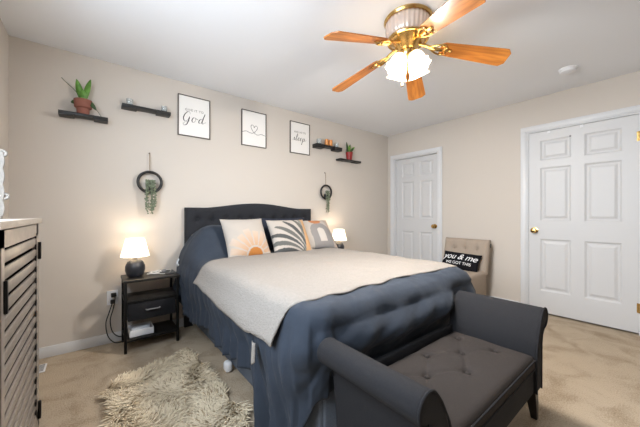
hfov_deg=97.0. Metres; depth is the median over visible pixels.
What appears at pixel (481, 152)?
wall
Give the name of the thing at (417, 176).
door
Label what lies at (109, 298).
wall outlet
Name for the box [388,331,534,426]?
seat cushion
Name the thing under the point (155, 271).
charging cable
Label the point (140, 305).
nightstand
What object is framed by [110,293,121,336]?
power cord
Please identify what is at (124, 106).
wall shelf
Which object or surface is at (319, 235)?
throw pillow
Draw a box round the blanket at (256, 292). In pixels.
[193,248,456,364]
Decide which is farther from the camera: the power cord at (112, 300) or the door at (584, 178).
the door at (584, 178)
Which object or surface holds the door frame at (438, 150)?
attached to the wall at (481, 152)
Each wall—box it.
[0,18,8,217]
[9,36,387,347]
[388,71,639,302]
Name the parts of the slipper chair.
backrest, seat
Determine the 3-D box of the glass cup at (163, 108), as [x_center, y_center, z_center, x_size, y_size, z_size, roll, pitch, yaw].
[-1.470,-0.983,2.671,0.050,0.055,0.050,0,0,-39]
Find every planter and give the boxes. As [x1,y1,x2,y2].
[136,153,162,213]
[320,172,331,212]
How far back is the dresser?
1.16 m
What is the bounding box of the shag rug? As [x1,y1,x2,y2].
[95,347,252,426]
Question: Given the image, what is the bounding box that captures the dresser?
[0,218,41,426]
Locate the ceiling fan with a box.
[324,0,510,100]
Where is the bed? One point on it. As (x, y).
(323, 414)
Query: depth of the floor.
1.99 m
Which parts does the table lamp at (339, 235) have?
lamp shade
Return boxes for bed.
[184,204,336,426]
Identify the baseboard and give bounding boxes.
[39,318,183,358]
[486,295,519,302]
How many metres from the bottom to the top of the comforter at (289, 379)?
0.977 m
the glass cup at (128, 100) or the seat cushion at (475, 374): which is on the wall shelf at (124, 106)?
the glass cup at (128, 100)
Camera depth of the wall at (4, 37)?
2.02 m
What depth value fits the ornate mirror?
1.25 m
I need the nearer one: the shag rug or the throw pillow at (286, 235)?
the shag rug
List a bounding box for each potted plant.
[61,77,100,115]
[346,142,354,159]
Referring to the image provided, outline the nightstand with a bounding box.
[121,269,179,354]
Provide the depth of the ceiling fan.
1.84 m
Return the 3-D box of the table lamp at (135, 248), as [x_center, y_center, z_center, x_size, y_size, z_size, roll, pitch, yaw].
[-1.593,0.377,2.439,0.216,0.324,0.216,0,0,-39]
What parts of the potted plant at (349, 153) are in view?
pot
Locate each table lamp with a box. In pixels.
[120,238,149,276]
[332,229,346,248]
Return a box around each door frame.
[390,146,441,261]
[521,105,639,335]
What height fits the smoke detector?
0.040 m
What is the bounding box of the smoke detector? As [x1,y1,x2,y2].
[558,65,577,74]
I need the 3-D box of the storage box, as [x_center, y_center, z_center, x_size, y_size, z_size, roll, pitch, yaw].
[-1.531,0.993,2.418,0.170,0.092,0.160,0,0,-39]
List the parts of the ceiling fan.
blade, blade, lamp shade, lamp shade, blade, lamp shade, lamp shade, blade, blade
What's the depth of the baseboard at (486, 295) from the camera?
3.47 m
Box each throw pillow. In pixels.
[220,219,270,257]
[266,220,311,252]
[303,220,337,248]
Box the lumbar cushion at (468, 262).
[442,250,481,271]
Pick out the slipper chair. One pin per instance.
(460, 245)
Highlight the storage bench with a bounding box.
[317,290,547,426]
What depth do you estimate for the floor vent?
2.05 m
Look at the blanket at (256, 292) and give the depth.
1.81 m
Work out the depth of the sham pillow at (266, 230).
3.15 m
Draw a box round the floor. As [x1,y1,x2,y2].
[38,313,639,426]
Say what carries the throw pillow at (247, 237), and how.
on the comforter at (289, 379)
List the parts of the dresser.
handle, frame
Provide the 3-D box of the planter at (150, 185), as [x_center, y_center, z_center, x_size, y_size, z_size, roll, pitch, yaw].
[-1.566,-0.281,2.610,0.214,0.574,0.096,0,0,-39]
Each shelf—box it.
[58,109,107,123]
[121,103,170,117]
[122,287,175,302]
[122,320,175,340]
[312,143,341,151]
[336,158,360,163]
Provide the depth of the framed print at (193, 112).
2.88 m
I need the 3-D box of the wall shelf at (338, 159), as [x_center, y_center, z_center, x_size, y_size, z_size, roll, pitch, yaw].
[0.427,-0.778,4.197,0.430,0.024,0.098,0,0,-39]
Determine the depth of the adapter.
1.99 m
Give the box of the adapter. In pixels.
[224,360,231,372]
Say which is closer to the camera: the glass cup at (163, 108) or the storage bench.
the storage bench
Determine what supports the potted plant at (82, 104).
on the wall shelf at (62, 113)
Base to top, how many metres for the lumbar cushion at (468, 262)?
0.216 m
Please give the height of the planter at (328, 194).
0.569 m
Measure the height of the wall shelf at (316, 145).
0.050 m
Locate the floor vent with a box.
[39,363,46,372]
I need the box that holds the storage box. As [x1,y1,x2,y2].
[128,321,153,337]
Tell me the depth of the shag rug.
1.67 m
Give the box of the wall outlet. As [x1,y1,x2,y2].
[107,290,117,304]
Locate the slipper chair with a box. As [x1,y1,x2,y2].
[443,237,491,294]
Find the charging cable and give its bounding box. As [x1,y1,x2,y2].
[147,269,170,274]
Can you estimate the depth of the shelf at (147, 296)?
2.44 m
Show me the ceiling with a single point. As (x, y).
(276, 53)
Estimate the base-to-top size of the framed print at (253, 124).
0.408 m
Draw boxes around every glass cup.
[126,98,132,104]
[161,105,166,111]
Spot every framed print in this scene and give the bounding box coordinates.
[178,93,209,139]
[241,109,265,148]
[290,120,309,154]
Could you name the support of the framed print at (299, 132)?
attached to the wall at (79, 176)
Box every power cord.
[105,299,123,342]
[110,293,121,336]
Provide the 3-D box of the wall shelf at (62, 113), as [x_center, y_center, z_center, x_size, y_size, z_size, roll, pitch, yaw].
[-1.931,-0.789,2.318,0.310,0.032,0.098,0,0,-39]
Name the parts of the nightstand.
leg, leg, drawer, leg, leg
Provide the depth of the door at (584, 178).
2.90 m
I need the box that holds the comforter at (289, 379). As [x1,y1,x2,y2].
[173,225,475,426]
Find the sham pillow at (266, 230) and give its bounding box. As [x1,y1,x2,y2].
[256,217,303,249]
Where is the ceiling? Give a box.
[0,0,639,136]
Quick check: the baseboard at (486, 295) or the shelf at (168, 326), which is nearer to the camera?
the shelf at (168, 326)
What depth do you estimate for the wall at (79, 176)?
2.55 m
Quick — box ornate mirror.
[0,149,9,218]
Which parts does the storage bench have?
armrest, rail, armrest, leg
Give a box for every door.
[397,154,436,260]
[529,114,639,332]
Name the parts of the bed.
headboard, rail, footboard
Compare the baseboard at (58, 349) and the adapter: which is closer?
the adapter
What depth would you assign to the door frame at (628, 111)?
3.27 m
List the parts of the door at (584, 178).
knob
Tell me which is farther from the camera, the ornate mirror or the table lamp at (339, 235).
the table lamp at (339, 235)
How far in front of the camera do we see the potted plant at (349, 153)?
4.16 m

